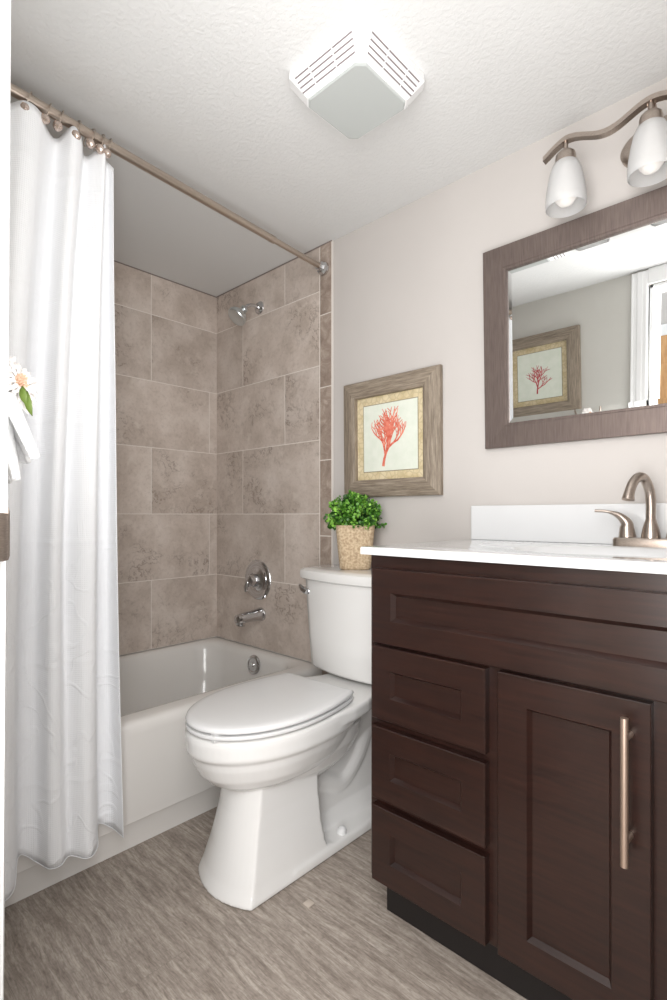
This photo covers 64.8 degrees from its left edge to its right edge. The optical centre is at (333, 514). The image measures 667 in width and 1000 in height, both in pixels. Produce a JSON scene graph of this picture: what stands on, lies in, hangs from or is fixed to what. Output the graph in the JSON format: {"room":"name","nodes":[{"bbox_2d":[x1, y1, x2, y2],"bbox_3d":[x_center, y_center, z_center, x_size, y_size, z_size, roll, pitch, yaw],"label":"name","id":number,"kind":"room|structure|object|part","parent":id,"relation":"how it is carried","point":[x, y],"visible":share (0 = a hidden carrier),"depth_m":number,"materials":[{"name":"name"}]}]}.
{"room":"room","nodes":[
{"label":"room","id":0,"kind":"room"},
{"bbox_2d":[119,636,216,655],"bbox_3d":[-1.121,-0.058,2.231,0.120,2.115,1.400,0,0,43],"label":"wall","id":1,"kind":"structure","parent":0,"point":[215,636],"depth_m":2.47,"materials":[{"name":"paint"}]},
{"bbox_2d":[114,262,216,654],"bbox_3d":[-1.075,-0.247,2.188,0.007,1.735,1.399,0,0,43],"label":"tiled wall","id":2,"kind":"structure","parent":1,"relation":"attached to","point":[166,331],"depth_m":2.49,"materials":[{"name":"tile"}]},
{"bbox_2d":[114,240,331,297],"bbox_3d":[-0.778,-1.113,1.905,0.813,0.004,1.392,0,0,43],"label":"trim","id":3,"kind":"structure","parent":1,"relation":"attached to","point":[330,240],"depth_m":2.43,"materials":[{"name":"brown"}]},
{"bbox_2d":[4,807,526,999],"bbox_3d":[-0.376,1.025,0.688,3.320,0.050,2.870,0,0,43],"label":"floor","id":4,"kind":"structure","parent":0,"point":[141,922],"depth_m":1.23,"materials":[{"name":"grey laminate"}]},
{"bbox_2d":[5,637,321,906],"bbox_3d":[-0.798,0.810,1.922,0.760,0.379,1.390,0,0,43],"label":"bathtub","id":5,"kind":"object","parent":4,"relation":"on","point":[163,788],"visible":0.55,"depth_m":1.70,"materials":[{"name":"white ceramic"}]},
{"bbox_3d":[-0.361,0.675,2.369,0.086,0.086,0.020,0,0,43],"label":"overflow plate","id":6,"kind":"part","parent":5,"relation":"part of","materials":[{"name":"silver metal"}]},
{"bbox_2d":[185,564,370,910],"bbox_3d":[-0.086,0.596,1.647,0.514,0.806,0.812,0,0,43],"label":"toilet","id":7,"kind":"object","parent":4,"relation":"on","point":[288,755],"visible":0.86,"depth_m":1.47,"materials":[{"name":"white ceramic"}]},
{"bbox_3d":[-0.198,0.559,1.527,0.359,0.011,0.484,0,0,43],"label":"seat","id":8,"kind":"part","parent":7,"relation":"part of","materials":[{"name":"white plastic"}]},
{"bbox_3d":[-0.198,0.539,1.527,0.358,0.019,0.483,0,0,43],"label":"lid","id":9,"kind":"part","parent":7,"relation":"part of","materials":[{"name":"white plastic"}]},
{"bbox_3d":[-0.092,0.784,1.640,0.362,0.431,0.792,0,0,43],"label":"bowl","id":10,"kind":"part","parent":7,"relation":"part of","materials":[{"name":"white ceramic"}]},
{"bbox_3d":[-0.109,0.272,1.929,0.052,0.036,0.030,0,0,43],"label":"flush lever","id":11,"kind":"part","parent":7,"relation":"part of","materials":[{"name":"silver metal"}]},
{"bbox_3d":[0.105,0.214,1.851,0.514,0.042,0.252,0,0,43],"label":"tank lid","id":12,"kind":"part","parent":7,"relation":"part of","materials":[{"name":"white ceramic"}]},
{"bbox_3d":[0.107,0.397,1.853,0.476,0.326,0.222,0,0,43],"label":"tank","id":13,"kind":"part","parent":7,"relation":"part of","materials":[{"name":"white ceramic"}]},
{"bbox_2d":[323,490,386,569],"bbox_3d":[0.077,0.051,1.900,0.221,0.284,0.220,0,0,43],"label":"potted plant","id":14,"kind":"object","parent":7,"relation":"on","point":[355,525],"visible":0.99,"depth_m":1.84,"materials":[{"name":"green plant"}]},
{"bbox_3d":[0.077,0.114,1.895,0.138,0.157,0.138,0,0,0],"label":"pot","id":15,"kind":"part","parent":14,"relation":"part of","materials":[{"name":"beige stone"}]},
{"bbox_2d":[303,899,314,907],"bbox_3d":[-0.064,0.998,1.352,0.022,0.003,0.022,0,0,43],"label":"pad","id":16,"kind":"object","parent":4,"relation":"on","point":[308,903],"visible":1,"depth_m":1.35,"materials":[{"name":"beige"}]},
{"bbox_2d":[371,555,666,999],"bbox_3d":[0.610,0.549,1.150,0.971,0.902,0.597,0,0,43],"label":"vanity cabinet","id":17,"kind":"object","parent":4,"relation":"on","point":[519,712],"visible":0.91,"depth_m":1.03,"materials":[{"name":"brown wood"}]},
{"bbox_3d":[0.208,0.795,1.188,0.299,0.182,0.020,0,0,43],"label":"drawer","id":18,"kind":"part","parent":17,"relation":"part of","materials":[{"name":"brown wood"}]},
{"bbox_3d":[0.208,0.598,1.188,0.299,0.174,0.020,0,0,43],"label":"drawer","id":19,"kind":"part","parent":17,"relation":"part of","materials":[{"name":"brown wood"}]},
{"bbox_3d":[0.208,0.404,1.188,0.299,0.176,0.020,0,0,43],"label":"drawer","id":20,"kind":"part","parent":17,"relation":"part of","materials":[{"name":"brown wood"}]},
{"bbox_2d":[360,503,666,573],"bbox_3d":[0.629,0.080,1.161,1.019,0.220,0.557,0,0,43],"label":"countertop","id":21,"kind":"structure","parent":17,"relation":"on","point":[578,536],"depth_m":1.36,"materials":[{"name":"white stone"}]},
{"bbox_2d":[595,472,666,547],"bbox_3d":[0.758,-0.013,1.270,0.253,0.182,0.124,0,0,43],"label":"faucet","id":22,"kind":"object","parent":21,"relation":"on","point":[650,534],"visible":1,"depth_m":1.28,"materials":[{"name":"silver metal"}]},
{"bbox_3d":[0.724,0.021,1.349,0.095,0.072,0.040,0,0,43],"label":"lever handle","id":23,"kind":"part","parent":22,"relation":"part of","materials":[{"name":"silver metal"}]},
{"bbox_3d":[0.781,0.067,1.295,0.166,0.021,0.056,0,0,43],"label":"plate","id":24,"kind":"part","parent":22,"relation":"part of","materials":[{"name":"silver metal"}]},
{"bbox_3d":[0.746,-0.023,1.277,0.123,0.162,0.043,0,0,-28],"label":"spout","id":25,"kind":"part","parent":22,"relation":"part of","materials":[{"name":"silver metal"}]},
{"bbox_3d":[0.436,0.601,0.975,0.271,0.570,0.020,0,0,43],"label":"door","id":26,"kind":"part","parent":17,"relation":"part of","materials":[{"name":"brown wood"}]},
{"bbox_3d":[0.491,0.459,0.881,0.012,0.246,0.042,0,0,43],"label":"handle","id":27,"kind":"part","parent":17,"relation":"part of","materials":[{"name":"silver metal"}]},
{"bbox_2d":[10,0,666,296],"bbox_3d":[-0.123,-1.145,1.294,2.860,0.060,1.640,0,0,43],"label":"ceiling","id":28,"kind":"structure","parent":0,"point":[199,91],"depth_m":1.40,"materials":[{"name":"white paint"}]},
{"bbox_2d":[289,13,424,138],"bbox_3d":[0.059,-1.078,1.338,0.262,0.073,0.262,0,0,43],"label":"exhaust fan","id":29,"kind":"object","parent":28,"relation":"attached to","point":[358,78],"visible":1,"depth_m":1.28,"materials":[{"name":"white plastic"}]},
{"bbox_2d":[217,78,666,662],"bbox_3d":[0.398,-0.058,1.848,2.860,2.115,0.120,0,0,43],"label":"wall","id":30,"kind":"structure","parent":0,"point":[408,282],"depth_m":1.73,"materials":[{"name":"paint"}]},
{"bbox_2d":[217,241,331,674],"bbox_3d":[-0.301,-0.058,2.415,0.812,2.115,0.008,0,0,43],"label":"tiled wall","id":31,"kind":"structure","parent":30,"relation":"attached to","point":[268,366],"depth_m":2.37,"materials":[{"name":"tile"}]},
{"bbox_2d":[228,301,263,325],"bbox_3d":[-0.406,-0.927,2.400,0.090,0.136,0.161,0,0,43],"label":"shower head","id":32,"kind":"object","parent":31,"relation":"attached to","point":[237,315],"visible":1,"depth_m":2.38},
{"bbox_3d":[-0.376,-0.952,2.418,0.092,0.045,0.018,0,0,-45],"label":"shower arm","id":33,"kind":"part","parent":32,"relation":"part of","materials":[{"name":"silver metal"}]},
{"bbox_2d":[234,607,265,626],"bbox_3d":[-0.385,0.464,2.391,0.068,0.070,0.145,0,0,43],"label":"tub spout","id":34,"kind":"object","parent":31,"relation":"attached to","point":[259,614],"visible":1,"depth_m":2.37,"materials":[{"name":"silver metal"}]},
{"bbox_2d":[244,560,270,599],"bbox_3d":[-0.377,0.303,2.433,0.186,0.186,0.074,0,0,43],"label":"shower valve","id":35,"kind":"object","parent":31,"relation":"attached to","point":[257,583],"visible":1,"depth_m":2.42,"materials":[{"name":"silver metal"}]},
{"bbox_3d":[-0.383,0.313,2.426,0.060,0.080,0.056,0,0,43],"label":"lever handle","id":36,"kind":"part","parent":35,"relation":"part of","materials":[{"name":"silver metal"}]},
{"bbox_2d":[332,240,333,563],"bbox_3d":[-0.003,-0.057,2.136,0.004,2.114,0.008,0,0,43],"label":"trim","id":37,"kind":"structure","parent":30,"relation":"attached to","point":[332,240],"depth_m":2.13,"materials":[{"name":"white tile"}]},
{"bbox_2d":[344,364,442,497],"bbox_3d":[0.202,-0.288,1.923,0.437,0.440,0.030,0,1,43],"label":"framed picture","id":38,"kind":"object","parent":30,"relation":"attached to","point":[393,424],"visible":1,"depth_m":1.90,"materials":[{"name":"brown wood"}]},
{"bbox_3d":[0.066,-0.288,2.051,0.064,0.440,0.030,0,1,43],"label":"frame","id":39,"kind":"part","parent":38,"relation":"part of","materials":[{"name":"wood"}]},
{"bbox_3d":[0.201,-0.476,1.922,0.437,0.064,0.030,0,1,43],"label":"frame","id":40,"kind":"part","parent":38,"relation":"part of","materials":[{"name":"wood"}]},
{"bbox_3d":[0.203,-0.100,1.925,0.437,0.064,0.030,0,1,43],"label":"frame","id":41,"kind":"part","parent":38,"relation":"part of","materials":[{"name":"wood"}]},
{"bbox_3d":[0.338,-0.288,1.796,0.064,0.440,0.030,0,1,43],"label":"frame","id":42,"kind":"part","parent":38,"relation":"part of","materials":[{"name":"brown wood"}]},
{"bbox_2d":[471,503,666,543],"bbox_3d":[0.816,0.024,1.355,1.008,0.108,0.019,0,0,43],"label":"backsplash","id":43,"kind":"structure","parent":30,"relation":"attached to","point":[568,523],"depth_m":1.50,"materials":[{"name":"white stone"}]},
{"bbox_2d":[483,185,666,448],"bbox_3d":[0.814,-0.515,1.347,0.918,0.613,0.022,0,1,43],"label":"wall mirror","id":44,"kind":"object","parent":30,"relation":"attached to","point":[575,311],"visible":1,"depth_m":1.47,"materials":[{"name":"brown wood"}]},
{"bbox_2d":[507,218,666,422],"bbox_3d":[0.816,-0.515,1.349,0.777,0.472,0.002,0,1,43],"label":"mirror glass","id":45,"kind":"object","parent":44,"relation":"attached to","point":[587,324],"depth_m":1.45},
{"bbox_2d":[543,90,666,217],"bbox_3d":[0.784,-0.913,1.285,0.510,0.197,0.170,0,0,43],"label":"vanity light","id":46,"kind":"object","parent":30,"relation":"attached to","point":[644,155],"visible":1,"depth_m":1.31,"materials":[{"name":"white glass"}]},
{"bbox_3d":[0.616,-0.875,1.395,0.101,0.121,0.101,0,0,43],"label":"lamp shade","id":47,"kind":"part","parent":46,"relation":"part of","materials":[{"name":"white glass"}]},
{"bbox_3d":[0.616,-0.876,1.395,0.057,0.112,0.057,0,0,43],"label":"bulb","id":48,"kind":"part","parent":46,"relation":"part of","materials":[{"name":"white glass"}]},
{"bbox_3d":[0.803,-0.955,1.306,0.190,0.114,0.113,0,0,43],"label":"wall plate","id":49,"kind":"part","parent":46,"relation":"part of","materials":[{"name":"silver metal"}]},
{"bbox_3d":[0.760,-0.875,1.260,0.101,0.121,0.101,0,0,43],"label":"lamp shade","id":50,"kind":"part","parent":46,"relation":"part of","materials":[{"name":"white glass"}]},
{"bbox_3d":[0.760,-0.876,1.260,0.057,0.112,0.057,0,0,43],"label":"bulb","id":51,"kind":"part","parent":46,"relation":"part of","materials":[{"name":"white glass"}]},
{"bbox_3d":[-0.687,-0.058,0.781,2.740,2.115,0.120,0,0,43],"label":"wall","id":52,"kind":"structure","parent":0,"visible":0},
{"bbox_2d":[0,506,9,561],"bbox_3d":[-0.354,0.019,0.532,0.010,0.057,0.052,0,0,33],"label":"strike plate","id":53,"kind":"object","parent":52,"relation":"attached to","point":[4,511],"visible":1,"depth_m":0.54,"materials":[{"name":"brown metal"}]},
{"bbox_2d":[0,0,10,999],"bbox_3d":[-0.109,-0.057,0.238,1.010,2.113,0.162,0,0,43],"label":"trim","id":54,"kind":"structure","parent":52,"relation":"attached to","point":[5,5],"depth_m":0.57,"materials":[{"name":"white paint"}]},
{"bbox_2d":[10,83,328,275],"bbox_3d":[-0.472,-1.010,1.616,0.058,0.058,1.400,0,0,39],"label":"shower rod","id":55,"kind":"object","parent":52,"relation":"attached to","point":[322,267],"visible":1,"depth_m":1.55,"materials":[{"name":"silver metal"}]},
{"bbox_2d":[20,91,31,109],"bbox_3d":[-0.740,-0.994,1.274,0.026,0.066,0.052,0,0,-10],"label":"curtain ring","id":56,"kind":"object","parent":55,"relation":"hanging from","point":[25,106],"visible":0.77,"depth_m":1.25,"materials":[{"name":"silver metal"}]},
{"bbox_2d":[41,103,51,124],"bbox_3d":[-0.713,-0.994,1.308,0.026,0.066,0.052,0,0,-19],"label":"curtain ring","id":57,"kind":"object","parent":55,"relation":"hanging from","point":[45,118],"visible":0.89,"depth_m":1.29,"materials":[{"name":"silver metal"}]},
{"bbox_2d":[52,110,63,131],"bbox_3d":[-0.694,-0.994,1.331,0.026,0.066,0.052,0,0,-19],"label":"curtain ring","id":58,"kind":"object","parent":55,"relation":"hanging from","point":[57,125],"visible":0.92,"depth_m":1.31,"materials":[{"name":"silver metal"}]},
{"bbox_2d":[5,100,123,900],"bbox_3d":[-0.752,-0.056,1.293,0.118,1.903,0.469,0,0,43],"label":"shower curtain","id":59,"kind":"object","parent":55,"relation":"hanging from","point":[63,779],"visible":0.94,"depth_m":1.34,"materials":[{"name":"white fabric"}]},
{"bbox_2d":[72,120,81,139],"bbox_3d":[-0.668,-0.994,1.363,0.026,0.066,0.052,0,0,-32],"label":"curtain ring","id":60,"kind":"object","parent":55,"relation":"hanging from","point":[75,133],"visible":0.7,"depth_m":1.34,"materials":[{"name":"silver metal"}]},
{"bbox_2d":[83,128,95,148],"bbox_3d":[-0.645,-0.994,1.392,0.026,0.066,0.052,0,0,-34],"label":"curtain ring","id":61,"kind":"object","parent":55,"relation":"hanging from","point":[90,143],"visible":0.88,"depth_m":1.37,"materials":[{"name":"silver metal"}]},
{"bbox_2d":[93,134,105,153],"bbox_3d":[-0.628,-0.994,1.413,0.026,0.066,0.052,0,0,-31],"label":"curtain ring","id":62,"kind":"object","parent":55,"relation":"hanging from","point":[99,148],"visible":0.88,"depth_m":1.40,"materials":[{"name":"silver metal"}]},
{"bbox_2d":[104,138,111,157],"bbox_3d":[-0.615,-0.994,1.430,0.026,0.066,0.052,0,0,-22],"label":"curtain ring","id":63,"kind":"object","parent":55,"relation":"hanging from","point":[107,152],"visible":0.67,"depth_m":1.41,"materials":[{"name":"silver metal"}]},
{"bbox_3d":[-0.556,-1.010,1.509,0.027,0.027,1.083,0,0,39],"label":"thick rod","id":64,"kind":"part","parent":55,"relation":"part of","materials":[{"name":"silver metal"}]},
{"bbox_3d":[-0.134,-1.010,2.038,0.021,0.021,0.291,0,0,39],"label":"thin rod","id":65,"kind":"part","parent":55,"relation":"part of","materials":[{"name":"silver metal"}]},
{"bbox_3d":[-0.530,-0.239,0.750,0.133,0.155,0.050,0,0,43],"label":"towel ring","id":66,"kind":"object","parent":52,"relation":"attached to","visible":0},
{"bbox_2d":[8,391,39,483],"bbox_3d":[-0.493,-0.114,0.789,0.169,0.132,0.072,0,0,43],"label":"hand towel","id":67,"kind":"object","parent":66,"relation":"hanging from","point":[21,443],"visible":0.61,"depth_m":0.75,"materials":[{"name":"white fabric"}]},
{"bbox_2d":[8,357,40,415],"bbox_3d":[-0.467,-0.194,0.785,0.044,0.093,0.093,0,0,16],"label":"fabric flower","id":68,"kind":"object","parent":66,"relation":"hanging from","point":[21,383],"visible":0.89,"depth_m":0.78,"materials":[{"name":"white fabric"}]}
]}

